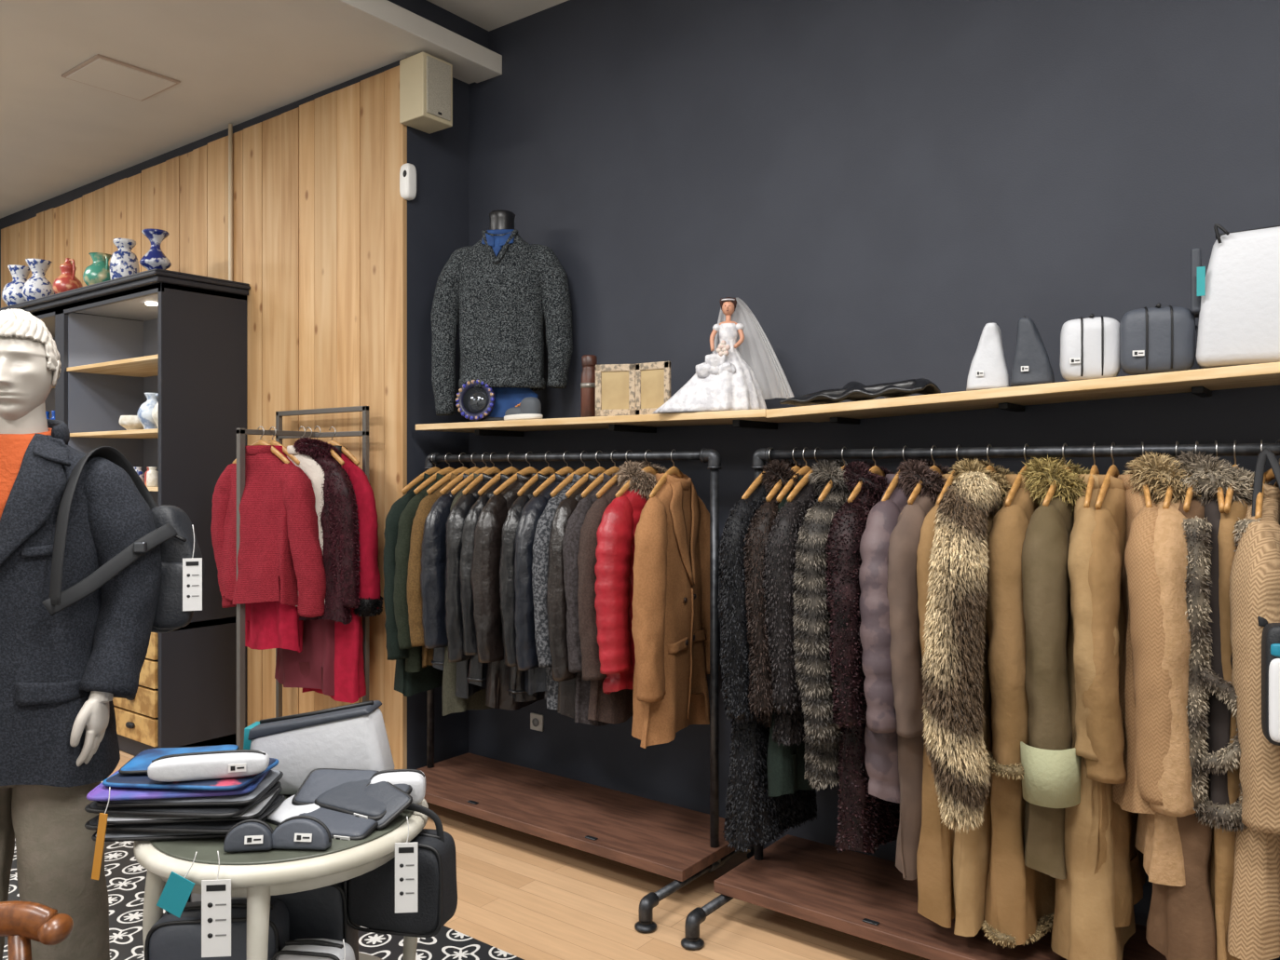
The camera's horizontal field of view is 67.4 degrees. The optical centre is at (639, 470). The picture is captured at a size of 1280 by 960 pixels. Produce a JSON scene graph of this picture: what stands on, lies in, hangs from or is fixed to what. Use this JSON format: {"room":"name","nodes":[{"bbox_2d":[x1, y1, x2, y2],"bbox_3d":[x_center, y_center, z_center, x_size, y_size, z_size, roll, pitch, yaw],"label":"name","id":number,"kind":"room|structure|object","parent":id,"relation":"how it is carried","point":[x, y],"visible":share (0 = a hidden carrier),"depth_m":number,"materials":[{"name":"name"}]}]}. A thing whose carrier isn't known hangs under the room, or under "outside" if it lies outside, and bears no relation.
{"room":"second-hand shop","nodes":[
{"label":"second-hand shop","id":0,"kind":"room"},
{"bbox_2d":[0,57,468,769],"bbox_3d":[-2.963,-0.400,6.254,4.940,3.900,0.478,0,0,37],"label":"wall","id":1,"kind":"structure","parent":0,"point":[320,211],"depth_m":4.93,"materials":[{"name":"wood"}]},
{"bbox_2d":[399,52,452,134],"bbox_3d":[-0.993,-1.800,4.614,0.181,0.300,0.265,0,0,37],"label":"wall speaker","id":2,"kind":"object","parent":1,"relation":"attached to","point":[426,80],"depth_m":4.52},
{"bbox_2d":[0,0,474,218],"bbox_3d":[-4.621,-2.030,4.045,5.150,0.100,6.100,0,0,37],"label":"ceiling","id":3,"kind":"structure","parent":0,"point":[235,62],"depth_m":4.76,"materials":[{"name":"white paint"}]},
{"bbox_2d":[61,54,180,101],"bbox_3d":[-2.615,-1.972,4.838,0.400,0.016,0.400,0,0,37],"label":"ceiling hatch","id":4,"kind":"object","parent":3,"relation":"attached to","point":[102,72],"visible":1,"depth_m":4.81,"materials":[{"name":"beige"}]},
{"bbox_2d":[3,781,524,959],"bbox_3d":[-2.726,1.548,1.866,10.600,0.004,4.700,0,0,37],"label":"patterned rug","id":5,"kind":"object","parent":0,"point":[125,878],"depth_m":3.19,"materials":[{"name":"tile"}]},
{"bbox_2d":[0,900,73,959],"bbox_3d":[-1.423,1.042,1.589,0.674,1.016,0.548,0,0,0],"label":"wooden armchair","id":6,"kind":"object","parent":5,"relation":"on","point":[21,922],"visible":1,"depth_m":1.81,"materials":[{"name":"brown wood"}]},
{"bbox_2d":[0,308,159,959],"bbox_3d":[-1.433,0.588,2.205,0.593,1.916,0.379,0,0,-4],"label":"mannequin","id":7,"kind":"object","parent":5,"relation":"on","point":[61,674],"visible":0.98,"depth_m":2.13},
{"bbox_2d":[41,446,204,633],"bbox_3d":[-1.204,0.170,2.243,0.191,0.452,0.374,0,0,41],"label":"crossbody bag","id":8,"kind":"object","parent":7,"relation":"attached to","point":[182,566],"visible":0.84,"depth_m":2.28,"materials":[{"name":"black"}]},
{"bbox_2d":[133,794,428,959],"bbox_3d":[-0.755,1.141,2.060,0.588,0.809,0.588,0,0,28],"label":"round side table","id":9,"kind":"object","parent":5,"relation":"on","point":[256,877],"visible":0.45,"depth_m":1.83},
{"bbox_2d":[156,852,197,918],"bbox_3d":[-0.854,0.764,1.771,0.075,0.120,0.010,0,0,6],"label":"tag","id":10,"kind":"object","parent":9,"relation":"hanging from","point":[173,899],"visible":1,"depth_m":1.77,"materials":[{"name":"teal"}]},
{"bbox_2d":[91,816,267,842],"bbox_3d":[-0.940,0.728,2.000,0.319,0.016,0.209,0,0,-6],"label":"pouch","id":11,"kind":"object","parent":9,"relation":"on","point":[110,837],"visible":0.13,"depth_m":1.90,"materials":[{"name":"grey fabric"}]},
{"bbox_2d":[84,794,285,834],"bbox_3d":[-0.940,0.711,2.000,0.341,0.018,0.220,0,0,4],"label":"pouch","id":12,"kind":"object","parent":11,"relation":"on","point":[210,827],"visible":0.34,"depth_m":1.90,"materials":[{"name":"black"}]},
{"bbox_2d":[96,786,282,824],"bbox_3d":[-0.930,0.695,2.000,0.318,0.014,0.208,0,0,-5],"label":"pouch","id":13,"kind":"object","parent":12,"relation":"on","point":[257,810],"visible":0.35,"depth_m":1.91,"materials":[{"name":"grey fabric"}]},
{"bbox_2d":[84,781,281,818],"bbox_3d":[-0.945,0.679,2.000,0.331,0.019,0.220,0,0,6],"label":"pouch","id":14,"kind":"object","parent":13,"relation":"on","point":[219,811],"visible":0.36,"depth_m":1.90,"materials":[{"name":"black"}]},
{"bbox_2d":[95,770,283,807],"bbox_3d":[-0.930,0.662,2.000,0.319,0.016,0.209,0,0,-2],"label":"laptop sleeve","id":15,"kind":"object","parent":14,"relation":"on","point":[272,777],"visible":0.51,"depth_m":1.91,"materials":[{"name":"grey fabric"}]},
{"bbox_2d":[86,770,269,801],"bbox_3d":[-0.950,0.645,2.000,0.320,0.018,0.210,0,0,-8],"label":"laptop sleeve","id":16,"kind":"object","parent":15,"relation":"on","point":[101,793],"visible":0.37,"depth_m":1.91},
{"bbox_2d":[102,758,279,790],"bbox_3d":[-0.930,0.629,2.000,0.299,0.015,0.199,0,0,5],"label":"laptop sleeve","id":17,"kind":"object","parent":16,"relation":"on","point":[118,781],"visible":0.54,"depth_m":1.92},
{"bbox_2d":[118,745,239,775],"bbox_3d":[-0.975,0.614,2.040,0.208,0.013,0.168,0,0,-10],"label":"blue sleeve","id":18,"kind":"object","parent":17,"relation":"on","point":[140,763],"visible":0.57,"depth_m":2.06,"materials":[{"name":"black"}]},
{"bbox_2d":[147,749,269,781],"bbox_3d":[-0.870,0.595,1.938,0.225,0.053,0.059,0,0,-14],"label":"pencil case","id":19,"kind":"object","parent":17,"relation":"on","point":[235,763],"visible":1,"depth_m":1.92,"materials":[{"name":"grey plastic"}]},
{"bbox_2d":[201,851,231,957],"bbox_3d":[-0.775,0.795,1.759,0.052,0.190,0.011,0,0,-5],"label":"price tag","id":20,"kind":"object","parent":9,"relation":"attached to","point":[215,894],"visible":1,"depth_m":1.75,"materials":[{"name":"white"}]},
{"bbox_2d":[144,899,290,959],"bbox_3d":[-0.866,1.024,1.979,0.265,0.258,0.132,0,0,-6],"label":"bag","id":21,"kind":"object","parent":9,"relation":"on","point":[175,938],"visible":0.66,"depth_m":1.93,"materials":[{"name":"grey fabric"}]},
{"bbox_2d":[223,818,273,852],"bbox_3d":[-0.756,0.708,1.859,0.097,0.058,0.046,0,0,-7],"label":"purse","id":22,"kind":"object","parent":9,"relation":"on","point":[251,835],"visible":0.96,"depth_m":1.84,"materials":[{"name":"grey leather"}]},
{"bbox_2d":[265,795,320,826],"bbox_3d":[-0.730,0.723,2.030,0.120,0.036,0.097,0,0,34],"label":"pouch","id":23,"kind":"object","parent":9,"relation":"on","point":[286,810],"visible":0.34,"depth_m":2.02,"materials":[{"name":"white fabric"}]},
{"bbox_2d":[291,768,379,805],"bbox_3d":[-0.655,0.690,2.080,0.170,0.052,0.112,0,0,8],"label":"pouch","id":24,"kind":"object","parent":23,"relation":"on","point":[319,781],"visible":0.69,"depth_m":2.09,"materials":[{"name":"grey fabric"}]},
{"bbox_2d":[272,816,332,850],"bbox_3d":[-0.660,0.707,1.870,0.122,0.062,0.046,0,0,5],"label":"purse","id":25,"kind":"object","parent":9,"relation":"on","point":[297,832],"visible":1,"depth_m":1.85,"materials":[{"name":"grey leather"}]},
{"bbox_2d":[271,937,354,959],"bbox_3d":[-0.655,1.050,1.928,0.157,0.209,0.089,0,0,8],"label":"bag","id":26,"kind":"object","parent":9,"relation":"on","point":[303,948],"visible":0.99,"depth_m":1.91,"materials":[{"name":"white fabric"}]},
{"bbox_2d":[270,882,360,959],"bbox_3d":[-0.706,1.009,2.078,0.187,0.289,0.099,0,0,8],"label":"bag","id":27,"kind":"object","parent":9,"relation":"on","point":[321,912],"visible":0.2,"depth_m":2.04,"materials":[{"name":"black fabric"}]},
{"bbox_2d":[243,700,394,795],"bbox_3d":[-0.733,0.629,2.191,0.335,0.211,0.094,0,0,4],"label":"tote bag","id":28,"kind":"object","parent":9,"relation":"on","point":[352,736],"visible":0.67,"depth_m":2.15,"materials":[{"name":"grey fabric"}]},
{"bbox_2d":[300,807,378,841],"bbox_3d":[-0.625,0.724,1.989,0.190,0.039,0.141,0,0,14],"label":"pouch","id":29,"kind":"object","parent":9,"relation":"on","point":[342,826],"visible":0.45,"depth_m":1.95,"materials":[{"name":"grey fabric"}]},
{"bbox_2d":[314,779,412,820],"bbox_3d":[-0.590,0.696,2.050,0.180,0.056,0.128,0,0,25],"label":"pouch","id":30,"kind":"object","parent":29,"relation":"on","point":[350,798],"visible":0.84,"depth_m":2.02,"materials":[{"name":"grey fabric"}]},
{"bbox_2d":[365,781,412,830],"bbox_3d":[-0.550,0.701,2.020,0.132,0.068,0.089,0,0,38],"label":"pouch","id":31,"kind":"object","parent":9,"relation":"on","point":[396,800],"visible":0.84,"depth_m":2.01,"materials":[{"name":"grey fabric"}]},
{"bbox_2d":[369,769,425,804],"bbox_3d":[-0.530,0.693,2.098,0.120,0.077,0.074,0,0,-10],"label":"case","id":32,"kind":"object","parent":9,"relation":"on","point":[415,778],"visible":0.6,"depth_m":2.08,"materials":[{"name":"leather"}]},
{"bbox_2d":[343,803,457,938],"bbox_3d":[-0.512,0.844,2.057,0.229,0.264,0.116,0,0,12],"label":"shoulder bag","id":33,"kind":"object","parent":9,"relation":"on","point":[370,896],"visible":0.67,"depth_m":2.01,"materials":[{"name":"black"}]},
{"bbox_2d":[394,817,417,913],"bbox_3d":[-0.470,0.795,1.934,0.045,0.190,0.011,0,0,-5],"label":"price tag","id":34,"kind":"object","parent":33,"relation":"attached to","point":[405,853],"visible":1,"depth_m":1.93,"materials":[{"name":"white"}]},
{"bbox_2d":[426,0,568,31],"bbox_3d":[-0.296,-2.260,0.787,5.620,0.100,6.100,0,0,37],"label":"ceiling","id":35,"kind":"structure","parent":0,"point":[489,15],"depth_m":4.59,"materials":[{"name":"white paint"}]},
{"bbox_2d":[387,0,489,49],"bbox_3d":[-2.550,-2.145,2.485,0.035,0.130,5.900,0,0,37],"label":"ceiling trim","id":36,"kind":"structure","parent":35,"relation":"attached to","point":[424,8],"depth_m":4.61,"materials":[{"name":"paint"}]},
{"bbox_2d":[108,749,929,959],"bbox_3d":[-2.325,1.600,2.315,10.900,0.100,6.100,0,0,37],"label":"floor","id":37,"kind":"structure","parent":0,"point":[524,896],"depth_m":3.35,"materials":[{"name":"laminate"}]},
{"bbox_2d":[0,268,250,755],"bbox_3d":[-3.688,0.250,6.169,3.385,2.590,0.535,0,0,37],"label":"display cabinet","id":38,"kind":"object","parent":37,"relation":"on","point":[181,337],"visible":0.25,"depth_m":5.24,"materials":[{"name":"black paint"}]},
{"bbox_2d":[236,406,368,749],"bbox_3d":[-1.734,0.618,4.681,0.755,1.855,0.430,0,0,37],"label":"stand","id":39,"kind":"object","parent":37,"relation":"on","point":[280,434],"visible":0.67,"depth_m":4.61,"materials":[{"name":"grey metal"}]},
{"bbox_2d":[210,426,325,617],"bbox_3d":[-1.800,0.234,4.574,0.753,0.888,0.216,0,0,31],"label":"jacket","id":40,"kind":"object","parent":39,"relation":"hanging from","point":[279,554],"visible":0.98,"depth_m":4.47,"materials":[{"name":"red fabric"}]},
{"bbox_2d":[245,426,303,653],"bbox_3d":[-1.773,0.326,4.629,0.416,1.073,0.145,0,0,35],"label":"blouse","id":41,"kind":"object","parent":39,"relation":"hanging from","point":[268,625],"visible":0.29,"depth_m":4.55,"materials":[{"name":"fabric"}]},
{"bbox_2d":[274,427,334,695],"bbox_3d":[-1.614,0.426,4.672,0.504,1.272,0.151,0,0,37],"label":"dress","id":42,"kind":"object","parent":39,"relation":"hanging from","point":[313,667],"visible":0.18,"depth_m":4.57,"materials":[{"name":"red fabric"}]},
{"bbox_2d":[286,426,325,609],"bbox_3d":[-1.606,0.221,4.585,0.463,0.863,0.148,0,0,33],"label":"jacket","id":43,"kind":"object","parent":39,"relation":"hanging from","point":[312,472],"visible":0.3,"depth_m":4.47,"materials":[{"name":"beige"}]},
{"bbox_2d":[293,425,362,625],"bbox_3d":[-1.535,0.254,4.563,0.214,0.929,0.538,0,0,-44],"label":"jacket","id":44,"kind":"object","parent":39,"relation":"hanging from","point":[339,519],"visible":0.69,"depth_m":4.43,"materials":[{"name":"brown fur"}]},
{"bbox_2d":[302,426,382,703],"bbox_3d":[-1.475,0.445,4.652,0.616,1.294,0.174,0,0,37],"label":"coat","id":45,"kind":"object","parent":39,"relation":"hanging from","point":[349,680],"visible":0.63,"depth_m":4.50,"materials":[{"name":"fabric"}]},
{"bbox_2d":[417,449,754,933],"bbox_3d":[-0.393,0.731,4.015,1.666,1.627,0.816,0,0,37],"label":"clothes rack","id":46,"kind":"object","parent":37,"relation":"on","point":[682,845],"visible":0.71,"depth_m":3.84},
{"bbox_2d":[383,454,443,696],"bbox_3d":[-0.965,0.471,4.518,0.148,1.102,0.631,0,0,34],"label":"coat","id":47,"kind":"object","parent":46,"relation":"hanging from","point":[407,684],"visible":0.24,"depth_m":4.28,"materials":[{"name":"green fabric"}]},
{"bbox_2d":[394,452,454,672],"bbox_3d":[-0.887,0.411,4.464,0.151,0.983,0.635,0,0,37],"label":"coat","id":48,"kind":"object","parent":46,"relation":"hanging from","point":[414,660],"visible":0.23,"depth_m":4.22,"materials":[{"name":"green fabric"}]},
{"bbox_2d":[407,452,469,667],"bbox_3d":[-0.812,0.401,4.408,0.156,0.963,0.633,0,0,39],"label":"jacket","id":49,"kind":"object","parent":46,"relation":"hanging from","point":[415,564],"visible":0.19,"depth_m":4.16,"materials":[{"name":"brown fabric"}]},
{"bbox_2d":[421,452,479,670],"bbox_3d":[-0.741,0.401,4.353,0.165,0.963,0.632,0,0,34],"label":"leather jacket","id":50,"kind":"object","parent":46,"relation":"hanging from","point":[435,524],"visible":0.3,"depth_m":4.11,"materials":[{"name":"black leather"}]},
{"bbox_2d":[442,452,493,716],"bbox_3d":[-0.694,0.491,4.312,0.151,1.142,0.465,0,0,37],"label":"coat","id":51,"kind":"object","parent":46,"relation":"hanging from","point":[451,703],"visible":0.23,"depth_m":4.14,"materials":[{"name":"fabric"}]},
{"bbox_2d":[444,452,502,698],"bbox_3d":[-0.653,0.446,4.282,0.157,1.053,0.639,0,0,31],"label":"leather jacket","id":52,"kind":"object","parent":46,"relation":"hanging from","point":[454,624],"visible":0.33,"depth_m":4.01,"materials":[{"name":"black leather"}]},
{"bbox_2d":[459,451,519,688],"bbox_3d":[-0.563,0.421,4.220,0.167,1.003,0.633,0,0,35],"label":"leather jacket","id":53,"kind":"object","parent":46,"relation":"hanging from","point":[477,672],"visible":0.25,"depth_m":3.97,"materials":[{"name":"black leather"}]},
{"bbox_2d":[470,451,544,710],"bbox_3d":[-0.475,0.461,4.152,0.160,1.083,0.650,0,0,40],"label":"coat","id":54,"kind":"object","parent":46,"relation":"hanging from","point":[484,571],"visible":0.39,"depth_m":3.92,"materials":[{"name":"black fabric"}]},
{"bbox_2d":[499,451,557,702],"bbox_3d":[-0.390,0.431,4.087,0.158,1.022,0.638,0,0,32],"label":"leather jacket","id":55,"kind":"object","parent":46,"relation":"hanging from","point":[516,690],"visible":0.27,"depth_m":3.82,"materials":[{"name":"black leather"}]},
{"bbox_2d":[512,450,575,694],"bbox_3d":[-0.303,0.411,4.021,0.154,0.983,0.652,0,0,37],"label":"leather jacket","id":56,"kind":"object","parent":46,"relation":"hanging from","point":[524,531],"visible":0.28,"depth_m":3.77,"materials":[{"name":"black leather"}]},
{"bbox_2d":[531,450,591,709],"bbox_3d":[-0.226,0.430,3.964,0.158,1.023,0.637,0,0,37],"label":"coat","id":57,"kind":"object","parent":46,"relation":"hanging from","point":[540,558],"visible":0.28,"depth_m":3.72,"materials":[{"name":"grey fabric"}]},
{"bbox_2d":[547,450,607,719],"bbox_3d":[-0.165,0.446,3.918,0.156,1.053,0.632,0,0,37],"label":"coat","id":58,"kind":"object","parent":46,"relation":"hanging from","point":[558,655],"visible":0.22,"depth_m":3.67,"materials":[{"name":"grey fabric"}]},
{"bbox_2d":[563,449,620,726],"bbox_3d":[-0.097,0.456,3.875,0.158,1.072,0.638,0,0,37],"label":"coat","id":59,"kind":"object","parent":46,"relation":"hanging from","point":[581,510],"visible":0.23,"depth_m":3.63,"materials":[{"name":"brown fabric"}]},
{"bbox_2d":[576,449,633,723],"bbox_3d":[-0.041,0.446,3.823,0.157,1.053,0.640,0,0,37],"label":"coat","id":60,"kind":"object","parent":46,"relation":"hanging from","point":[614,707],"visible":0.3,"depth_m":3.58,"materials":[{"name":"fabric"}]},
{"bbox_2d":[594,449,667,694],"bbox_3d":[0.034,0.381,3.767,0.249,0.922,0.652,0,0,37],"label":"puffer jacket","id":61,"kind":"object","parent":46,"relation":"hanging from","point":[614,586],"visible":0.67,"depth_m":3.53,"materials":[{"name":"fabric"}]},
{"bbox_2d":[631,449,709,748],"bbox_3d":[0.130,0.461,3.693,0.177,1.083,0.671,0,0,28],"label":"overcoat","id":62,"kind":"object","parent":46,"relation":"hanging from","point":[671,646],"visible":0.95,"depth_m":3.56,"materials":[{"name":"fabric"}]},
{"bbox_2d":[680,443,1279,959],"bbox_3d":[1.190,0.731,2.822,2.071,1.627,0.816,0,0,37],"label":"clothes rack","id":63,"kind":"object","parent":37,"relation":"on","point":[866,897],"visible":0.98,"depth_m":3.11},
{"bbox_2d":[717,448,817,853],"bbox_3d":[0.480,0.606,3.436,0.196,1.374,0.678,0,0,39],"label":"coat","id":64,"kind":"object","parent":63,"relation":"hanging from","point":[753,818],"visible":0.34,"depth_m":3.23,"materials":[{"name":"black fabric"}]},
{"bbox_2d":[743,447,805,728],"bbox_3d":[0.547,0.398,3.380,0.249,0.958,0.677,0,0,41],"label":"coat","id":65,"kind":"object","parent":63,"relation":"hanging from","point":[778,473],"visible":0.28,"depth_m":3.13,"materials":[{"name":"black fur"}]},
{"bbox_2d":[767,447,817,798],"bbox_3d":[0.581,0.506,3.355,0.140,1.173,0.467,0,0,37],"label":"coat","id":66,"kind":"object","parent":63,"relation":"hanging from","point":[786,766],"visible":0.24,"depth_m":3.19,"materials":[{"name":"fabric"}]},
{"bbox_2d":[764,447,820,747],"bbox_3d":[0.616,0.417,3.323,0.173,0.995,0.667,0,0,39],"label":"coat","id":67,"kind":"object","parent":63,"relation":"hanging from","point":[782,678],"visible":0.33,"depth_m":3.08,"materials":[{"name":"black fabric"}]},
{"bbox_2d":[790,447,852,790],"bbox_3d":[0.700,0.477,3.271,0.256,1.115,0.690,0,0,41],"label":"coat","id":68,"kind":"object","parent":63,"relation":"hanging from","point":[822,737],"visible":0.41,"depth_m":3.01,"materials":[{"name":"grey fur"}]},
{"bbox_2d":[823,446,899,854],"bbox_3d":[0.784,0.572,3.204,0.234,1.306,0.678,0,0,37],"label":"coat","id":69,"kind":"object","parent":63,"relation":"hanging from","point":[867,822],"visible":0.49,"depth_m":3.00,"materials":[{"name":"brown fur"}]},
{"bbox_2d":[858,446,909,803],"bbox_3d":[0.870,0.471,3.141,0.191,1.103,0.685,0,0,35],"label":"coat","id":70,"kind":"object","parent":63,"relation":"hanging from","point":[876,545],"visible":0.38,"depth_m":2.88,"materials":[{"name":"purple fabric"}]},
{"bbox_2d":[890,445,952,881],"bbox_3d":[0.945,0.581,3.084,0.648,1.323,0.252,0,0,-43],"label":"coat","id":71,"kind":"object","parent":63,"relation":"hanging from","point":[921,480],"visible":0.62,"depth_m":2.88,"materials":[{"name":"fabric"}]},
{"bbox_2d":[915,445,961,927],"bbox_3d":[1.004,0.631,3.033,0.181,1.423,0.650,0,0,35],"label":"coat","id":72,"kind":"object","parent":63,"relation":"hanging from","point":[934,871],"visible":0.17,"depth_m":2.84,"materials":[{"name":"fabric"}]},
{"bbox_2d":[919,471,1001,832],"bbox_3d":[0.938,0.494,2.709,0.184,0.986,0.424,0,0,44],"label":"coat","id":73,"kind":"object","parent":63,"relation":"hanging from","point":[952,660],"visible":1,"depth_m":2.58,"materials":[{"name":"fur"}]},
{"bbox_2d":[948,444,1016,937],"bbox_3d":[1.082,0.630,2.971,0.255,1.423,0.617,0,0,25],"label":"coat","id":74,"kind":"object","parent":63,"relation":"hanging from","point":[971,856],"visible":0.25,"depth_m":2.77,"materials":[{"name":"beige fabric"}]},
{"bbox_2d":[981,443,1055,948],"bbox_3d":[1.170,0.633,2.909,0.219,1.428,0.681,0,0,37],"label":"coat","id":75,"kind":"object","parent":63,"relation":"hanging from","point":[1019,905],"visible":0.56,"depth_m":2.69,"materials":[{"name":"beige fabric"}]},
{"bbox_2d":[1018,443,1100,880],"bbox_3d":[1.260,0.520,2.845,0.272,1.203,0.667,0,0,45],"label":"coat","id":76,"kind":"object","parent":63,"relation":"hanging from","point":[1050,784],"visible":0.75,"depth_m":2.60,"materials":[{"name":"fabric"}]},
{"bbox_2d":[1050,442,1135,959],"bbox_3d":[1.326,0.641,2.796,0.205,1.442,0.660,0,0,31],"label":"coat","id":77,"kind":"object","parent":63,"relation":"hanging from","point":[1083,923],"visible":0.42,"depth_m":2.58,"materials":[{"name":"beige fabric"}]},
{"bbox_2d":[1085,442,1145,927],"bbox_3d":[1.365,0.581,2.763,0.155,1.323,0.633,0,0,37],"label":"coat","id":78,"kind":"object","parent":63,"relation":"hanging from","point":[1108,547],"visible":0.52,"depth_m":2.58,"materials":[{"name":"fabric"}]},
{"bbox_2d":[1112,441,1169,815],"bbox_3d":[1.422,0.411,2.723,0.237,0.982,0.705,0,0,23],"label":"coat","id":79,"kind":"object","parent":63,"relation":"hanging from","point":[1143,663],"visible":0.57,"depth_m":2.47,"materials":[{"name":"beige fabric"}]},
{"bbox_2d":[1122,441,1206,886],"bbox_3d":[1.494,0.495,2.665,0.285,1.134,0.663,0,0,37],"label":"coat","id":80,"kind":"object","parent":63,"relation":"hanging from","point":[1157,837],"visible":0.53,"depth_m":2.41,"materials":[{"name":"beige fabric"}]},
{"bbox_2d":[1145,440,1215,959],"bbox_3d":[1.536,0.591,2.645,0.208,1.343,0.525,0,0,37],"label":"coat","id":81,"kind":"object","parent":63,"relation":"hanging from","point":[1180,922],"visible":0.16,"depth_m":2.44,"materials":[{"name":"fabric"}]},
{"bbox_2d":[1170,440,1270,832],"bbox_3d":[1.566,0.411,2.609,0.292,0.984,0.580,0,0,27],"label":"coat","id":82,"kind":"object","parent":63,"relation":"hanging from","point":[1215,700],"visible":0.5,"depth_m":2.41,"materials":[{"name":"grey fur"}]},
{"bbox_2d":[1210,440,1248,959],"bbox_3d":[1.604,0.606,2.582,0.155,1.372,0.487,0,0,37],"label":"coat","id":83,"kind":"object","parent":63,"relation":"hanging from","point":[1222,851],"visible":0.2,"depth_m":2.41,"materials":[{"name":"beige fabric"}]},
{"bbox_2d":[1227,439,1279,959],"bbox_3d":[1.647,0.561,2.551,0.188,1.283,0.666,0,0,35],"label":"coat","id":84,"kind":"object","parent":63,"relation":"hanging from","point":[1254,921],"visible":0.8,"depth_m":2.33,"materials":[{"name":"beige fabric"}]},
{"bbox_2d":[1251,448,1279,746],"bbox_3d":[1.573,0.291,2.349,0.140,0.698,0.356,0,0,22],"label":"bag","id":85,"kind":"object","parent":63,"relation":"hanging from","point":[1271,633],"visible":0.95,"depth_m":2.23,"materials":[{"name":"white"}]},
{"bbox_2d":[468,0,1279,959],"bbox_3d":[1.357,-0.400,3.297,6.000,3.900,0.100,0,0,37],"label":"wall","id":86,"kind":"structure","parent":0,"point":[873,185],"depth_m":3.65,"materials":[{"name":"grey paint"}]},
{"bbox_2d":[287,0,502,82],"bbox_3d":[-2.532,-2.017,2.472,0.180,0.097,5.900,0,0,37],"label":"beam","id":87,"kind":"structure","parent":86,"relation":"attached to","point":[386,21],"depth_m":4.36,"materials":[{"name":"white paint"}]},
{"bbox_2d":[415,408,804,436],"bbox_3d":[-0.191,-0.191,4.150,1.900,0.055,0.400,0,0,37],"label":"wall shelf","id":88,"kind":"object","parent":86,"relation":"attached to","point":[744,418],"visible":0.94,"depth_m":3.95,"materials":[{"name":"brown wood"}]},
{"bbox_2d":[455,380,495,421],"bbox_3d":[-0.746,-0.319,4.359,0.188,0.187,0.054,0,0,11],"label":"mirror","id":89,"kind":"object","parent":88,"relation":"on","point":[473,403],"visible":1,"depth_m":4.35,"materials":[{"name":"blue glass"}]},
{"bbox_2d":[429,209,572,422],"bbox_3d":[-0.641,-0.709,4.452,0.668,0.982,0.244,0,0,9],"label":"mannequin","id":90,"kind":"object","parent":88,"relation":"on","point":[501,291],"visible":0.99,"depth_m":4.37},
{"bbox_2d":[595,361,670,416],"bbox_3d":[-0.024,-0.326,3.885,0.336,0.214,0.049,0,0,25],"label":"photo frame","id":91,"kind":"object","parent":88,"relation":"on","point":[638,388],"visible":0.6,"depth_m":3.90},
{"bbox_2d":[601,371,628,409],"bbox_3d":[-0.100,-0.328,3.922,0.120,0.180,0.009,0,0,13],"label":"picture","id":92,"kind":"object","parent":91,"relation":"attached to","point":[615,385],"depth_m":3.92},
{"bbox_2d":[640,368,664,408],"bbox_3d":[0.053,-0.328,3.851,0.120,0.180,0.009,0,0,37],"label":"picture","id":93,"kind":"object","parent":91,"relation":"attached to","point":[652,380],"depth_m":3.85},
{"bbox_2d":[652,297,767,413],"bbox_3d":[0.315,-0.442,3.663,0.552,0.440,0.227,0,0,12],"label":"doll","id":94,"kind":"object","parent":88,"relation":"on","point":[724,381],"visible":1,"depth_m":3.60,"materials":[{"name":"white"}]},
{"bbox_2d":[695,353,737,378],"bbox_3d":[0.290,-0.394,3.622,0.161,0.100,0.072,0,0,12],"label":"bouquet","id":95,"kind":"object","parent":94,"relation":"hanging from","point":[716,365],"depth_m":3.60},
{"bbox_2d":[765,361,1279,424],"bbox_3d":[1.486,-0.245,2.887,2.299,0.144,0.400,0,0,37],"label":"wall shelf","id":96,"kind":"object","parent":86,"relation":"attached to","point":[1200,383],"visible":1,"depth_m":2.94,"materials":[{"name":"brown wood"}]},
{"bbox_2d":[779,378,940,406],"bbox_3d":[0.759,-0.272,3.335,0.526,0.075,0.204,0,0,38],"label":"leather jacket","id":97,"kind":"object","parent":96,"relation":"on","point":[854,391],"visible":1,"depth_m":3.26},
{"bbox_2d":[966,321,1011,391],"bbox_3d":[1.107,-0.360,3.046,0.131,0.210,0.127,0,0,25],"label":"pouch","id":98,"kind":"object","parent":96,"relation":"on","point":[988,369],"visible":0.96,"depth_m":3.00,"materials":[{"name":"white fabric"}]},
{"bbox_2d":[1011,315,1054,386],"bbox_3d":[1.213,-0.365,2.964,0.123,0.211,0.124,0,0,25],"label":"pouch","id":99,"kind":"object","parent":96,"relation":"on","point":[1032,366],"visible":0.94,"depth_m":2.92,"materials":[{"name":"grey fabric"}]},
{"bbox_2d":[1060,313,1120,381],"bbox_3d":[1.353,-0.364,2.864,0.182,0.192,0.130,0,0,21],"label":"bag","id":100,"kind":"object","parent":96,"relation":"on","point":[1089,347],"visible":0.79,"depth_m":2.81,"materials":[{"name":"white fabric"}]},
{"bbox_2d":[1118,303,1198,375],"bbox_3d":[1.493,-0.374,2.758,0.208,0.198,0.130,0,0,21],"label":"bag","id":101,"kind":"object","parent":96,"relation":"on","point":[1157,339],"visible":0.9,"depth_m":2.71,"materials":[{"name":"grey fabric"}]},
{"bbox_2d":[1190,224,1279,368],"bbox_3d":[1.729,-0.481,2.609,0.400,0.386,0.174,0,0,31],"label":"tote bag","id":102,"kind":"object","parent":96,"relation":"on","point":[1236,305],"visible":0.98,"depth_m":2.59,"materials":[{"name":"white fabric"}]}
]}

